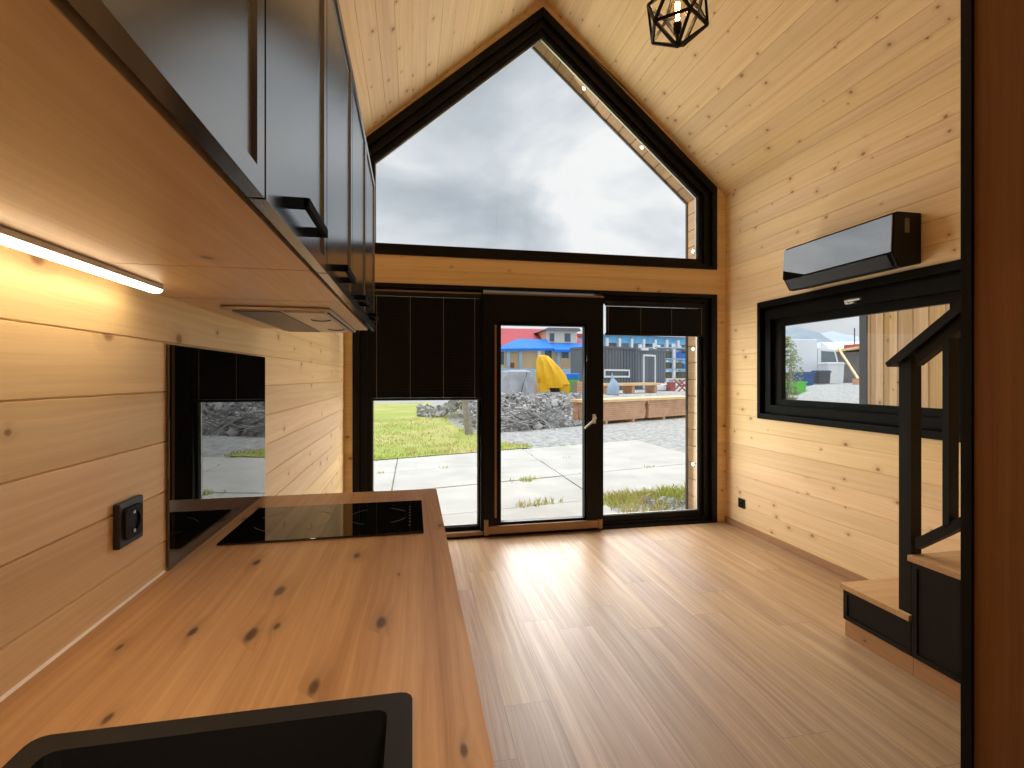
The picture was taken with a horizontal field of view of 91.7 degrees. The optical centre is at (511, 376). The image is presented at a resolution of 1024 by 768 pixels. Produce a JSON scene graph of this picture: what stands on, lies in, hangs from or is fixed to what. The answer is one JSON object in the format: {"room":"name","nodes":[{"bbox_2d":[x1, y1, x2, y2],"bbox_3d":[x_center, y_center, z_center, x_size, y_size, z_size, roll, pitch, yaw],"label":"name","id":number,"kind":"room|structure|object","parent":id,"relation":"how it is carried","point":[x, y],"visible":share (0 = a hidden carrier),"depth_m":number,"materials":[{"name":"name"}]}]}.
{"room":"tiny house kitchen","nodes":[
{"label":"tiny house kitchen","id":0,"kind":"room"},
{"bbox_2d":[0,244,343,696],"bbox_3d":[-0.764,-0.218,0.735,0.160,3.257,6.740,0,0,-11],"label":"wall","id":1,"kind":"structure","parent":0,"point":[83,353],"depth_m":0.84,"materials":[{"name":"brown wood"}]},
{"bbox_2d":[0,570,165,701],"bbox_3d":[-0.572,0.418,0.192,0.004,0.006,1.800,0,0,-11],"label":"trim","id":2,"kind":"structure","parent":1,"relation":"attached to","point":[96,624],"depth_m":0.78,"materials":[{"name":"white plastic"}]},
{"bbox_2d":[113,494,142,549],"bbox_3d":[-0.713,0.269,0.927,0.016,0.082,0.082,0,0,-11],"label":"wall socket","id":3,"kind":"object","parent":1,"relation":"attached to","point":[127,514],"visible":1,"depth_m":0.91,"materials":[{"name":"black plastic"}]},
{"bbox_2d":[0,0,327,272],"bbox_3d":[-0.379,-0.446,0.265,0.408,0.552,1.046,0,0,-11],"label":"upper cabinet","id":4,"kind":"object","parent":1,"relation":"attached to","point":[163,132],"visible":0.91,"depth_m":0.43,"materials":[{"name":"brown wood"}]},
{"bbox_2d":[0,226,162,292],"bbox_3d":[-0.516,-0.165,0.175,0.024,0.014,1.545,0,0,-11],"label":"led light bar","id":5,"kind":"object","parent":4,"relation":"attached to","point":[8,237],"visible":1,"depth_m":0.69,"materials":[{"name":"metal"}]},
{"bbox_2d":[166,344,264,569],"bbox_3d":[-0.816,0.174,1.428,0.006,0.490,0.715,0,0,-11],"label":"backsplash","id":6,"kind":"structure","parent":1,"relation":"attached to","point":[215,400],"depth_m":1.28,"materials":[{"name":"glass"}]},
{"bbox_2d":[101,0,355,303],"bbox_3d":[-0.516,-0.446,0.949,0.408,0.552,0.345,0,0,-11],"label":"upper cabinet","id":7,"kind":"object","parent":1,"relation":"attached to","point":[182,281],"visible":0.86,"depth_m":0.95,"materials":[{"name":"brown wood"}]},
{"bbox_2d":[168,69,378,330],"bbox_3d":[-0.619,-0.446,1.467,0.408,0.552,0.707,0,0,-11],"label":"upper cabinet","id":8,"kind":"object","parent":1,"relation":"attached to","point":[360,315],"visible":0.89,"depth_m":1.35,"materials":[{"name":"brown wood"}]},
{"bbox_2d":[221,306,355,332],"bbox_3d":[-0.638,-0.164,1.513,0.250,0.018,0.593,0,0,-11],"label":"extractor hood","id":9,"kind":"object","parent":8,"relation":"attached to","point":[290,319],"visible":1,"depth_m":1.37,"materials":[{"name":"metal"}]},
{"bbox_2d":[339,0,540,134],"bbox_3d":[-0.001,-2.474,0.887,1.795,1.791,6.740,0,0,-11],"label":"ceiling","id":10,"kind":"structure","parent":0,"point":[398,49],"depth_m":3.41,"materials":[{"name":"brown wood"}]},
{"bbox_2d":[344,0,725,521],"bbox_3d":[0.298,-0.905,4.281,3.410,4.630,0.200,0,0,-11],"label":"wall","id":11,"kind":"structure","parent":0,"point":[389,268],"depth_m":4.20,"materials":[{"name":"brown wood"}]},
{"bbox_2d":[352,282,480,539],"bbox_3d":[-0.763,0.284,4.038,1.005,2.052,0.162,0,0,-11],"label":"window","id":12,"kind":"structure","parent":11,"relation":"in","point":[362,405],"depth_m":3.92,"materials":[{"name":"black metal"}]},
{"bbox_2d":[371,291,480,400],"bbox_3d":[-0.673,-0.242,3.952,0.857,0.855,0.038,0,0,-11],"label":"blind","id":13,"kind":"object","parent":12,"relation":"attached to","point":[423,348],"visible":0.89,"depth_m":3.95,"materials":[{"name":"fabric"}]},
{"bbox_2d":[375,286,603,536],"bbox_3d":[-0.206,0.284,4.106,2.003,2.052,0.246,0,0,-11],"label":"door","id":14,"kind":"structure","parent":11,"relation":"in","point":[499,306],"depth_m":4.14,"materials":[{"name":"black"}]},
{"bbox_2d":[366,7,716,269],"bbox_3d":[0.289,-2.034,4.248,3.150,2.133,0.162,0,0,-11],"label":"window","id":15,"kind":"structure","parent":11,"relation":"in","point":[541,26],"depth_m":4.21,"materials":[{"name":"black metal"}]},
{"bbox_2d":[532,46,689,508],"bbox_3d":[0.901,-0.807,4.577,1.602,4.435,0.020,0,0,-11],"label":"trim","id":16,"kind":"structure","parent":11,"relation":"attached to","point":[533,47],"depth_m":4.72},
{"bbox_2d":[534,41,694,202],"bbox_3d":[0.987,-2.415,4.511,1.731,1.538,0.142,0,0,-11],"label":"reveal","id":17,"kind":"structure","parent":11,"relation":"attached to","point":[542,49],"depth_m":4.51,"materials":[{"name":"wood"}]},
{"bbox_2d":[603,291,716,529],"bbox_3d":[1.301,0.284,4.450,1.087,2.052,0.162,0,0,-11],"label":"window","id":18,"kind":"structure","parent":11,"relation":"in","point":[705,511],"depth_m":4.48,"materials":[{"name":"black metal"}]},
{"bbox_2d":[605,301,704,336],"bbox_3d":[1.255,-0.501,4.337,0.930,0.287,0.038,0,0,-11],"label":"blind","id":19,"kind":"object","parent":18,"relation":"attached to","point":[638,318],"visible":1,"depth_m":4.33,"materials":[{"name":"fabric"}]},
{"bbox_2d":[688,199,695,508],"bbox_3d":[1.842,-0.130,4.682,0.325,3.120,0.142,0,0,-11],"label":"reveal","id":20,"kind":"structure","parent":11,"relation":"attached to","point":[691,205],"depth_m":4.66,"materials":[{"name":"wood"}]},
{"bbox_2d":[447,522,960,767],"bbox_3d":[0.932,1.370,1.104,3.510,0.120,6.800,0,0,-11],"label":"floor","id":21,"kind":"structure","parent":0,"point":[718,644],"depth_m":2.28,"materials":[{"name":"brown wood"}]},
{"bbox_2d":[840,550,960,703],"bbox_3d":[2.195,0.514,1.552,0.656,1.589,2.119,0,0,-11],"label":"staircase","id":22,"kind":"structure","parent":21,"relation":"on","point":[925,643],"depth_m":2.15,"materials":[{"name":"brown wood"}]},
{"bbox_2d":[843,589,911,655],"bbox_3d":[1.723,1.148,2.351,0.020,0.150,0.348,0,0,-11],"label":"drawer","id":23,"kind":"object","parent":22,"relation":"in","point":[887,626],"depth_m":2.33,"materials":[{"name":"black paint"}]},
{"bbox_2d":[885,300,960,613],"bbox_3d":[1.908,-0.091,1.531,0.086,2.272,1.555,0,0,-11],"label":"stair railing","id":24,"kind":"object","parent":22,"relation":"on","point":[943,335],"visible":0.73,"depth_m":2.18,"materials":[{"name":"black paint"}]},
{"bbox_2d":[912,562,960,683],"bbox_3d":[1.792,1.016,2.006,0.020,0.415,0.348,0,0,-11],"label":"drawer","id":25,"kind":"object","parent":22,"relation":"in","point":[936,592],"depth_m":2.07,"materials":[{"name":"black paint"}]},
{"bbox_3d":[-0.295,0.884,0.359,0.609,0.850,0.780,0,0,-11],"label":"base cabinet","id":26,"kind":"object","parent":21,"relation":"on","visible":0},
{"bbox_2d":[0,489,494,767],"bbox_3d":[-0.341,0.439,0.589,0.612,0.038,2.489,0,0,-11],"label":"countertop","id":27,"kind":"structure","parent":26,"relation":"on","point":[241,627],"depth_m":0.78,"materials":[{"name":"brown wood"}]},
{"bbox_2d":[2,692,411,767],"bbox_3d":[-0.289,0.517,0.355,0.427,0.206,0.529,0,0,-11],"label":"sink","id":28,"kind":"object","parent":27,"relation":"in","point":[375,731],"visible":1,"depth_m":0.59,"materials":[{"name":"black stone"}]},
{"bbox_2d":[217,500,423,545],"bbox_3d":[-0.519,0.434,1.453,0.507,0.040,0.347,0,0,-11],"label":"induction hob","id":29,"kind":"object","parent":27,"relation":"in","point":[332,521],"visible":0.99,"depth_m":1.41,"materials":[{"name":"black glass"}]},
{"bbox_2d":[544,0,960,195],"bbox_3d":[1.818,-2.421,1.250,1.915,1.898,6.740,0,0,-11],"label":"ceiling","id":30,"kind":"structure","parent":0,"point":[765,82],"depth_m":3.38,"materials":[{"name":"brown wood"}]},
{"bbox_2d":[647,0,708,47],"bbox_3d":[0.676,-2.253,2.032,0.235,1.813,0.244,0,0,30],"label":"pendant lamp","id":31,"kind":"object","parent":30,"relation":"hanging from","point":[677,30],"visible":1,"depth_m":2.02,"materials":[{"name":"metal"}]},
{"bbox_2d":[673,20,681,41],"bbox_3d":[0.676,-1.400,2.032,0.033,0.098,0.033,0,0,-11],"label":"socket","id":32,"kind":"object","parent":31,"relation":"attached to","point":[677,25],"depth_m":2.02,"materials":[{"name":"metal"}]},
{"bbox_2d":[726,61,960,579],"bbox_3d":[2.639,-0.165,1.414,0.160,3.150,6.740,0,0,-11],"label":"wall","id":33,"kind":"structure","parent":0,"point":[831,494],"depth_m":3.35,"materials":[{"name":"brown wood"}]},
{"bbox_2d":[738,498,744,508],"bbox_3d":[1.977,1.088,4.285,0.016,0.080,0.080,0,0,-11],"label":"wall socket","id":34,"kind":"object","parent":33,"relation":"attached to","point":[741,502],"visible":1,"depth_m":4.28,"materials":[{"name":"black plastic"}]},
{"bbox_2d":[725,516,869,580],"bbox_3d":[2.121,1.284,3.569,0.014,0.052,1.910,0,0,-11],"label":"baseboard","id":35,"kind":"structure","parent":33,"relation":"attached to","point":[815,559],"depth_m":3.63,"materials":[{"name":"brown wood"}]},
{"bbox_2d":[783,211,920,290],"bbox_3d":[2.106,-0.764,3.154,0.206,0.304,0.822,0,0,-11],"label":"air conditioner","id":36,"kind":"object","parent":33,"relation":"attached to","point":[891,241],"visible":1,"depth_m":2.96,"materials":[{"name":"black plastic"}]},
{"bbox_2d":[757,259,960,442],"bbox_3d":[2.230,-0.135,3.280,0.192,0.947,1.660,0,0,-11],"label":"window","id":37,"kind":"structure","parent":33,"relation":"in","point":[938,284],"depth_m":3.29,"materials":[{"name":"black plastic"}]},
{"bbox_2d":[974,0,1023,767],"bbox_3d":[1.090,0.180,-0.130,0.094,2.260,2.118,0,0,-11],"label":"wall partition","id":38,"kind":"structure","parent":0,"point":[998,24],"depth_m":0.86,"materials":[{"name":"brown wood"}]},
{"bbox_2d":[961,0,973,767],"bbox_3d":[0.880,0.180,0.918,0.106,2.260,0.018,0,0,-11],"label":"trim","id":39,"kind":"structure","parent":38,"relation":"attached to","point":[967,6],"depth_m":0.90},
{"label":"outside","id":40,"kind":"structure","parent":0,"visible":0},
{"bbox_2d":[821,331,858,341],"bbox_3d":[238.756,-14.060,328.943,240.806,34.740,133.502,0,0,-11],"label":"hill","id":41,"kind":"structure","parent":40,"point":[834,336],"depth_m":315.95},
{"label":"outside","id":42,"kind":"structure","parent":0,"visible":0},
{"bbox_2d":[374,381,858,512],"bbox_3d":[-6.513,-0.380,35.187,400.674,3.979,329.111,0,0,-11],"label":"ground","id":43,"kind":"structure","parent":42,"point":[669,432],"depth_m":14.95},
{"bbox_2d":[416,390,581,431],"bbox_3d":[-1.412,1.073,17.599,8.453,1.415,7.506,0,0,18],"label":"rubble heap","id":44,"kind":"object","parent":43,"relation":"on","point":[516,415],"visible":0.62,"depth_m":16.69,"materials":[{"name":"stone"}]},
{"bbox_2d":[501,370,536,394],"bbox_3d":[0.199,0.235,20.746,1.798,1.050,1.393,0,0,-11],"label":"pile","id":45,"kind":"object","parent":43,"relation":"on","point":[523,381],"visible":0.75,"depth_m":20.30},
{"bbox_2d":[501,327,581,382],"bbox_3d":[-0.132,-2.206,50.358,14.401,5.932,11.448,0,0,-11],"label":"house","id":46,"kind":"structure","parent":43,"relation":"on","point":[520,348],"depth_m":47.26,"materials":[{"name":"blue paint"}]},
{"bbox_2d":[535,355,569,394],"bbox_3d":[1.756,-0.090,21.560,1.537,1.700,1.290,0,0,-11],"label":"machine","id":47,"kind":"object","parent":43,"relation":"on","point":[549,376],"visible":0.98,"depth_m":21.06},
{"bbox_2d":[566,373,579,392],"bbox_3d":[2.946,0.295,24.000,0.660,0.930,0.660,0,0,-11],"label":"drum","id":48,"kind":"object","parent":43,"relation":"on","point":[571,377],"visible":0.47,"depth_m":23.73,"materials":[{"name":"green plastic"}]},
{"bbox_2d":[572,382,581,392],"bbox_3d":[2.871,0.470,20.505,0.845,0.560,0.588,0,0,-28],"label":"wooden crate","id":49,"kind":"object","parent":43,"relation":"on","point":[576,386],"visible":0.42,"depth_m":20.30,"materials":[{"name":"beige wood"}]},
{"bbox_2d":[606,373,618,394],"bbox_3d":[4.356,0.285,21.402,0.551,0.950,0.462,0,0,-11],"label":"bag","id":50,"kind":"object","parent":43,"relation":"on","point":[613,386],"visible":1,"depth_m":21.24,"materials":[{"name":"plastic"}]},
{"bbox_2d":[570,346,666,389],"bbox_3d":[6.870,-0.530,31.411,6.515,2.560,2.680,0,0,-41],"label":"cabin","id":51,"kind":"object","parent":43,"relation":"on","point":[627,364],"visible":0.76,"depth_m":30.18,"materials":[{"name":"metal"}]},
{"bbox_2d":[618,419,634,421],"bbox_3d":[3.952,1.514,17.705,0.100,0.092,0.980,0,0,-36],"label":"bearer","id":52,"kind":"object","parent":43,"relation":"on","point":[629,420],"visible":0.43,"depth_m":17.40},
{"bbox_3d":[3.224,1.430,17.574,2.685,0.060,0.300,0,0,-36],"label":"plank","id":53,"kind":"object","parent":52,"relation":"on","visible":0},
{"bbox_3d":[3.214,1.362,17.566,2.691,0.060,0.300,0,0,-36],"label":"plank","id":54,"kind":"object","parent":53,"relation":"on","visible":0},
{"bbox_3d":[3.235,1.294,17.582,2.691,0.060,0.300,0,0,-36],"label":"plank","id":55,"kind":"object","parent":54,"relation":"on","visible":0},
{"bbox_3d":[3.217,1.226,17.568,2.631,0.060,0.300,0,0,-36],"label":"plank","id":56,"kind":"object","parent":55,"relation":"on","visible":0},
{"bbox_3d":[3.194,1.158,17.552,2.623,0.060,0.300,0,0,-36],"label":"plank","id":57,"kind":"object","parent":56,"relation":"on","visible":0},
{"bbox_3d":[3.218,1.090,17.569,2.646,0.060,0.300,0,0,-36],"label":"plank","id":58,"kind":"object","parent":57,"relation":"on","visible":0},
{"bbox_3d":[3.228,1.022,17.576,2.621,0.060,0.300,0,0,-36],"label":"plank","id":59,"kind":"object","parent":58,"relation":"on","visible":0},
{"bbox_3d":[3.221,0.954,17.571,2.641,0.060,0.300,0,0,-36],"label":"plank","id":60,"kind":"object","parent":59,"relation":"on","visible":0},
{"bbox_3d":[3.208,0.886,17.562,2.689,0.060,0.300,0,0,-36],"label":"plank","id":61,"kind":"object","parent":60,"relation":"on","visible":0},
{"bbox_2d":[570,397,634,401],"bbox_3d":[3.275,0.799,17.610,2.950,0.090,0.300,0,0,-35],"label":"plank","id":62,"kind":"object","parent":61,"relation":"on","point":[571,400],"visible":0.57,"depth_m":16.88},
{"bbox_2d":[577,334,684,381],"bbox_3d":[18.641,-2.649,72.518,22.541,6.700,14.800,0,0,-21],"label":"industrial hall","id":63,"kind":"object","parent":43,"relation":"on","point":[608,340],"visible":0.18,"depth_m":64.50,"materials":[{"name":"blue paint"}]},
{"bbox_2d":[603,383,660,393],"bbox_3d":[5.517,0.520,23.500,3.660,0.480,0.700,0,0,-33],"label":"bench","id":64,"kind":"object","parent":43,"relation":"on","point":[627,387],"visible":0.77,"depth_m":23.44,"materials":[{"name":"wood"}]},
{"bbox_2d":[603,482,684,512],"bbox_3d":[2.352,1.491,5.968,2.599,0.138,2.178,0,0,-11],"label":"grass","id":65,"kind":"structure","parent":43,"relation":"on","point":[618,498],"depth_m":6.14,"materials":[{"name":"plant"}]},
{"bbox_2d":[638,343,684,383],"bbox_3d":[14.306,-0.990,42.395,7.206,3.500,2.000,0,0,-25],"label":"storage rack","id":66,"kind":"object","parent":43,"relation":"on","point":[673,348],"visible":0.29,"depth_m":40.90,"materials":[{"name":"metal"}]},
{"bbox_2d":[645,347,684,350],"bbox_3d":[14.333,-2.390,42.408,7.147,0.100,2.000,0,0,-25],"label":"shelf","id":67,"kind":"object","parent":66,"relation":"attached to","point":[665,348],"depth_m":40.81,"materials":[{"name":"metal"}]},
{"bbox_2d":[666,351,670,357],"bbox_3d":[12.374,-1.878,41.474,0.928,0.673,1.450,0,0,-25],"label":"bundle","id":68,"kind":"object","parent":66,"relation":"on","point":[668,353],"visible":0.2,"depth_m":40.91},
{"bbox_2d":[666,362,670,368],"bbox_3d":[12.374,-0.958,41.474,0.928,0.532,1.450,0,0,-25],"label":"bundle","id":69,"kind":"object","parent":66,"relation":"on","point":[668,364],"visible":0.2,"depth_m":40.91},
{"bbox_2d":[666,358,684,360],"bbox_3d":[14.333,-1.490,42.408,7.147,0.100,2.000,0,0,-25],"label":"shelf","id":70,"kind":"object","parent":66,"relation":"attached to","point":[673,359],"depth_m":40.94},
{"bbox_2d":[666,378,684,379],"bbox_3d":[14.333,0.160,42.408,7.147,0.100,2.000,0,0,-25],"label":"shelf","id":71,"kind":"object","parent":66,"relation":"attached to","point":[666,378],"depth_m":40.90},
{"bbox_2d":[667,372,684,377],"bbox_3d":[13.785,-0.160,42.127,1.502,0.535,1.450,0,0,-25],"label":"bundle","id":72,"kind":"object","parent":66,"relation":"on","point":[678,374],"visible":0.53,"depth_m":41.48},
{"bbox_2d":[670,363,681,368],"bbox_3d":[13.536,-0.950,42.012,0.953,0.516,1.450,0,0,-25],"label":"bundle","id":73,"kind":"object","parent":66,"relation":"on","point":[678,365],"visible":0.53,"depth_m":41.40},
{"bbox_2d":[671,352,684,357],"bbox_3d":[14.035,-1.831,42.242,1.839,0.578,1.450,0,0,-25],"label":"bundle","id":74,"kind":"object","parent":66,"relation":"on","point":[678,354],"visible":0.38,"depth_m":41.55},
{"bbox_2d":[657,382,666,390],"bbox_3d":[8.162,0.520,27.299,0.572,0.480,0.567,0,0,-11],"label":"sack","id":75,"kind":"object","parent":43,"relation":"on","point":[662,387],"visible":0.77,"depth_m":27.09,"materials":[{"name":"white fabric"}]},
{"bbox_2d":[644,495,684,510],"bbox_3d":[2.258,1.550,5.981,1.231,0.186,1.076,0,0,-11],"label":"loose stones","id":76,"kind":"object","parent":43,"relation":"on","point":[668,498],"visible":0.17,"depth_m":6.00},
{"bbox_2d":[663,382,675,390],"bbox_3d":[8.715,0.520,27.500,0.520,0.480,0.520,0,0,-34],"label":"crate","id":77,"kind":"object","parent":43,"relation":"on","point":[670,386],"visible":0.87,"depth_m":27.29,"materials":[{"name":"plastic"}]},
{"bbox_2d":[673,379,684,391],"bbox_3d":[9.064,0.450,26.500,0.760,0.664,0.600,0,0,-11],"label":"trestle","id":78,"kind":"object","parent":43,"relation":"on","point":[680,385],"visible":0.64,"depth_m":26.67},
{"bbox_2d":[786,336,803,399],"bbox_3d":[11.441,-0.096,21.009,1.539,3.328,1.598,0,0,-11],"label":"leafy bush","id":79,"kind":"object","parent":43,"relation":"on","point":[792,359],"visible":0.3,"depth_m":20.74,"materials":[{"name":"green plant"}]},
{"bbox_2d":[786,381,807,392],"bbox_3d":[16.228,0.576,28.500,0.830,0.640,0.980,0,0,-6],"label":"skip","id":80,"kind":"object","parent":43,"relation":"on","point":[802,384],"visible":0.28,"depth_m":28.09,"materials":[{"name":"green paint"}]},
{"bbox_2d":[788,372,815,385],"bbox_3d":[18.375,0.106,31.600,1.280,0.860,0.980,0,0,-6],"label":"waste container","id":81,"kind":"object","parent":43,"relation":"on","point":[808,376],"visible":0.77,"depth_m":31.18,"materials":[{"name":"blue plastic"}]},
{"bbox_2d":[786,339,837,380],"bbox_3d":[20.588,-1.074,35.417,4.120,3.050,2.230,0,0,-7],"label":"lorry","id":82,"kind":"object","parent":43,"relation":"on","point":[812,352],"visible":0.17,"depth_m":34.32,"materials":[{"name":"white paint"}]},
{"bbox_2d":[810,370,831,383],"bbox_3d":[19.771,0.000,31.800,0.860,0.840,0.780,0,0,-6],"label":"waste container","id":83,"kind":"object","parent":43,"relation":"on","point":[821,376],"visible":0.94,"depth_m":31.48,"materials":[{"name":"grey plastic"}]},
{"bbox_2d":[786,341,858,380],"bbox_3d":[42.394,-1.796,68.167,12.604,5.900,12.800,0,0,31],"label":"white hall","id":84,"kind":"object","parent":43,"relation":"on","point":[832,345],"visible":0.02,"depth_m":65.78,"materials":[{"name":"paint"}]},
{"bbox_2d":[817,362,844,382],"bbox_3d":[21.374,-0.280,33.300,1.280,1.400,0.980,0,0,-6],"label":"box","id":85,"kind":"object","parent":43,"relation":"on","point":[837,368],"visible":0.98,"depth_m":32.89,"materials":[{"name":"white paint"}]},
{"bbox_2d":[835,328,858,382],"bbox_3d":[27.534,-1.610,37.973,4.498,4.500,7.607,0,0,-11],"label":"shed","id":86,"kind":"object","parent":43,"relation":"on","point":[851,352],"visible":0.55,"depth_m":38.06,"materials":[{"name":"grey wood"}]},
{"bbox_2d":[844,328,858,347],"bbox_3d":[27.166,-2.935,39.227,1.034,1.850,1.326,0,0,-11],"label":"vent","id":87,"kind":"object","parent":86,"relation":"attached to","point":[852,345],"depth_m":39.23,"materials":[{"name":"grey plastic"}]},
{"bbox_2d":[837,347,858,384],"bbox_3d":[21.335,-0.795,31.765,0.565,2.531,5.369,0,0,19],"label":"prop","id":88,"kind":"object","parent":43,"relation":"on","point":[854,381],"visible":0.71,"depth_m":30.67,"materials":[{"name":"wood"}]},
{"bbox_2d":[859,304,949,407],"bbox_3d":[7.728,-1.465,3.429,5.000,6.250,7.900,0,0,-11],"label":"house","id":89,"kind":"structure","parent":43,"relation":"on","point":[882,336],"depth_m":6.34,"materials":[{"name":"wood"}]},
{"bbox_3d":[2.859,1.514,16.914,0.100,0.092,0.980,0,0,-36],"label":"bearer","id":90,"kind":"object","parent":43,"relation":"on","visible":0},
{"bbox_2d":[603,416,644,420],"bbox_3d":[3.573,1.430,17.036,2.624,0.060,0.300,0,0,-36],"label":"plank","id":91,"kind":"object","parent":90,"relation":"on","point":[639,416],"visible":0.5,"depth_m":17.03,"materials":[{"name":"wood"}]},
{"bbox_2d":[603,414,644,418],"bbox_3d":[3.580,1.362,17.041,2.650,0.060,0.300,0,0,-36],"label":"plank","id":92,"kind":"object","parent":91,"relation":"on","point":[640,414],"visible":0.5,"depth_m":17.03,"materials":[{"name":"wood"}]},
{"bbox_2d":[603,412,644,416],"bbox_3d":[3.586,1.294,17.045,2.667,0.060,0.300,0,0,-36],"label":"plank","id":93,"kind":"object","parent":92,"relation":"on","point":[610,415],"visible":0.5,"depth_m":17.03,"materials":[{"name":"wood"}]},
{"bbox_2d":[603,410,645,414],"bbox_3d":[3.603,1.226,17.058,2.687,0.060,0.300,0,0,-36],"label":"plank","id":94,"kind":"object","parent":93,"relation":"on","point":[643,410],"visible":0.5,"depth_m":17.04,"materials":[{"name":"wood"}]},
{"bbox_2d":[603,409,645,412],"bbox_3d":[3.605,1.158,17.059,2.678,0.060,0.300,0,0,-36],"label":"plank","id":95,"kind":"object","parent":94,"relation":"on","point":[609,411],"visible":0.5,"depth_m":17.03,"materials":[{"name":"wood"}]},
{"bbox_2d":[603,407,644,410],"bbox_3d":[3.580,1.090,17.041,2.662,0.060,0.300,0,0,-36],"label":"plank","id":96,"kind":"object","parent":95,"relation":"on","point":[627,407],"visible":0.5,"depth_m":17.03,"materials":[{"name":"wood"}]},
{"bbox_2d":[603,405,644,408],"bbox_3d":[3.582,1.022,17.043,2.634,0.060,0.300,0,0,-36],"label":"plank","id":97,"kind":"object","parent":96,"relation":"on","point":[608,407],"visible":0.5,"depth_m":17.03,"materials":[{"name":"wood"}]},
{"bbox_2d":[603,403,644,406],"bbox_3d":[3.576,0.954,17.038,2.652,0.060,0.300,0,0,-36],"label":"plank","id":98,"kind":"object","parent":97,"relation":"on","point":[607,405],"visible":0.5,"depth_m":17.03,"materials":[{"name":"wood"}]},
{"bbox_2d":[603,401,645,404],"bbox_3d":[3.607,0.886,17.061,2.682,0.060,0.300,0,0,-36],"label":"plank","id":99,"kind":"object","parent":98,"relation":"on","point":[627,402],"visible":0.5,"depth_m":17.06,"materials":[{"name":"wood"}]},
{"bbox_2d":[603,398,649,402],"bbox_3d":[3.662,0.799,17.075,2.950,0.090,0.300,0,0,-36],"label":"plank","id":100,"kind":"object","parent":99,"relation":"on","point":[623,399],"visible":0.64,"depth_m":17.09,"materials":[{"name":"wood"}]},
{"bbox_3d":[5.326,1.514,18.699,0.100,0.092,0.980,0,0,-36],"label":"bearer","id":101,"kind":"object","parent":43,"relation":"on","visible":0},
{"bbox_2d":[645,413,684,417],"bbox_3d":[6.251,1.430,18.974,3.569,0.060,0.300,0,0,-36],"label":"plank","id":102,"kind":"object","parent":101,"relation":"on","point":[682,413],"visible":0.43,"depth_m":18.34,"materials":[{"name":"wood"}]},
{"bbox_2d":[645,412,684,415],"bbox_3d":[6.257,1.362,18.978,3.561,0.060,0.300,0,0,-36],"label":"plank","id":103,"kind":"object","parent":102,"relation":"on","point":[670,412],"visible":0.43,"depth_m":18.32,"materials":[{"name":"wood"}]},
{"bbox_2d":[645,410,684,413],"bbox_3d":[6.264,1.294,18.983,3.567,0.060,0.300,0,0,-36],"label":"plank","id":104,"kind":"object","parent":103,"relation":"on","point":[673,410],"visible":0.43,"depth_m":18.34,"materials":[{"name":"wood"}]},
{"bbox_2d":[645,408,684,411],"bbox_3d":[6.247,1.226,18.971,3.539,0.060,0.300,0,0,-36],"label":"plank","id":105,"kind":"object","parent":104,"relation":"on","point":[676,408],"visible":0.36,"depth_m":18.37,"materials":[{"name":"wood"}]},
{"bbox_2d":[644,406,684,409],"bbox_3d":[6.261,1.158,18.980,3.545,0.060,0.300,0,0,-36],"label":"plank","id":106,"kind":"object","parent":105,"relation":"on","point":[680,406],"visible":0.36,"depth_m":18.38,"materials":[{"name":"wood"}]},
{"bbox_2d":[645,404,684,407],"bbox_3d":[6.232,1.090,18.960,3.529,0.060,0.300,0,0,-36],"label":"plank","id":107,"kind":"object","parent":106,"relation":"on","point":[684,404],"visible":0.43,"depth_m":18.34,"materials":[{"name":"wood"}]},
{"bbox_2d":[645,403,684,405],"bbox_3d":[6.259,1.022,18.980,3.536,0.060,0.300,0,0,-36],"label":"plank","id":108,"kind":"object","parent":107,"relation":"on","point":[668,403],"visible":0.43,"depth_m":18.32,"materials":[{"name":"wood"}]},
{"bbox_2d":[645,401,684,403],"bbox_3d":[6.240,0.954,18.966,3.591,0.060,0.300,0,0,-36],"label":"plank","id":109,"kind":"object","parent":108,"relation":"on","point":[672,401],"visible":0.43,"depth_m":18.37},
{"bbox_2d":[646,399,684,402],"bbox_3d":[6.230,0.886,18.959,3.583,0.060,0.300,0,0,-36],"label":"plank","id":110,"kind":"object","parent":109,"relation":"on","point":[674,399],"visible":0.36,"depth_m":18.37,"materials":[{"name":"wood"}]},
{"bbox_2d":[650,396,684,400],"bbox_3d":[6.076,0.799,18.822,2.950,0.090,0.300,0,0,-37],"label":"plank","id":111,"kind":"object","parent":110,"relation":"on","point":[676,397],"visible":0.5,"depth_m":18.36,"materials":[{"name":"wood"}]},
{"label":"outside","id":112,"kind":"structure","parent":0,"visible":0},
{"bbox_2d":[786,326,833,341],"bbox_3d":[147.558,-9.042,201.708,162.846,24.703,96.582,0,0,-11],"label":"hill","id":113,"kind":"structure","parent":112,"point":[796,332],"depth_m":191.02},
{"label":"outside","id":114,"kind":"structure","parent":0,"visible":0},
{"bbox_2d":[374,403,565,459],"bbox_3d":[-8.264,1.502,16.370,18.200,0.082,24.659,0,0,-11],"label":"lawn","id":115,"kind":"structure","parent":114,"point":[386,411],"depth_m":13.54,"materials":[{"name":"plant"}]},
{"bbox_2d":[462,400,473,434],"bbox_3d":[-1.223,-0.052,13.097,1.596,3.250,1.233,0,0,25],"label":"young tree","id":116,"kind":"object","parent":115,"relation":"on","point":[468,428],"visible":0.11,"depth_m":13.12,"materials":[{"name":"grey plant"}]},
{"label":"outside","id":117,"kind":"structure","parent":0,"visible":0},
{"bbox_2d":[374,440,684,524],"bbox_3d":[-1.522,1.595,7.623,10.782,0.130,7.156,0,0,-11],"label":"paving","id":118,"kind":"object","parent":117,"point":[455,485],"visible":0.29,"depth_m":7.68,"materials":[{"name":"concrete"}]},
{"bbox_2d":[376,444,653,507],"bbox_3d":[-1.105,1.503,7.921,7.115,0.115,5.039,0,0,-17],"label":"weeds","id":119,"kind":"object","parent":118,"relation":"on","point":[520,503],"visible":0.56,"depth_m":6.10,"materials":[{"name":"green plant"}]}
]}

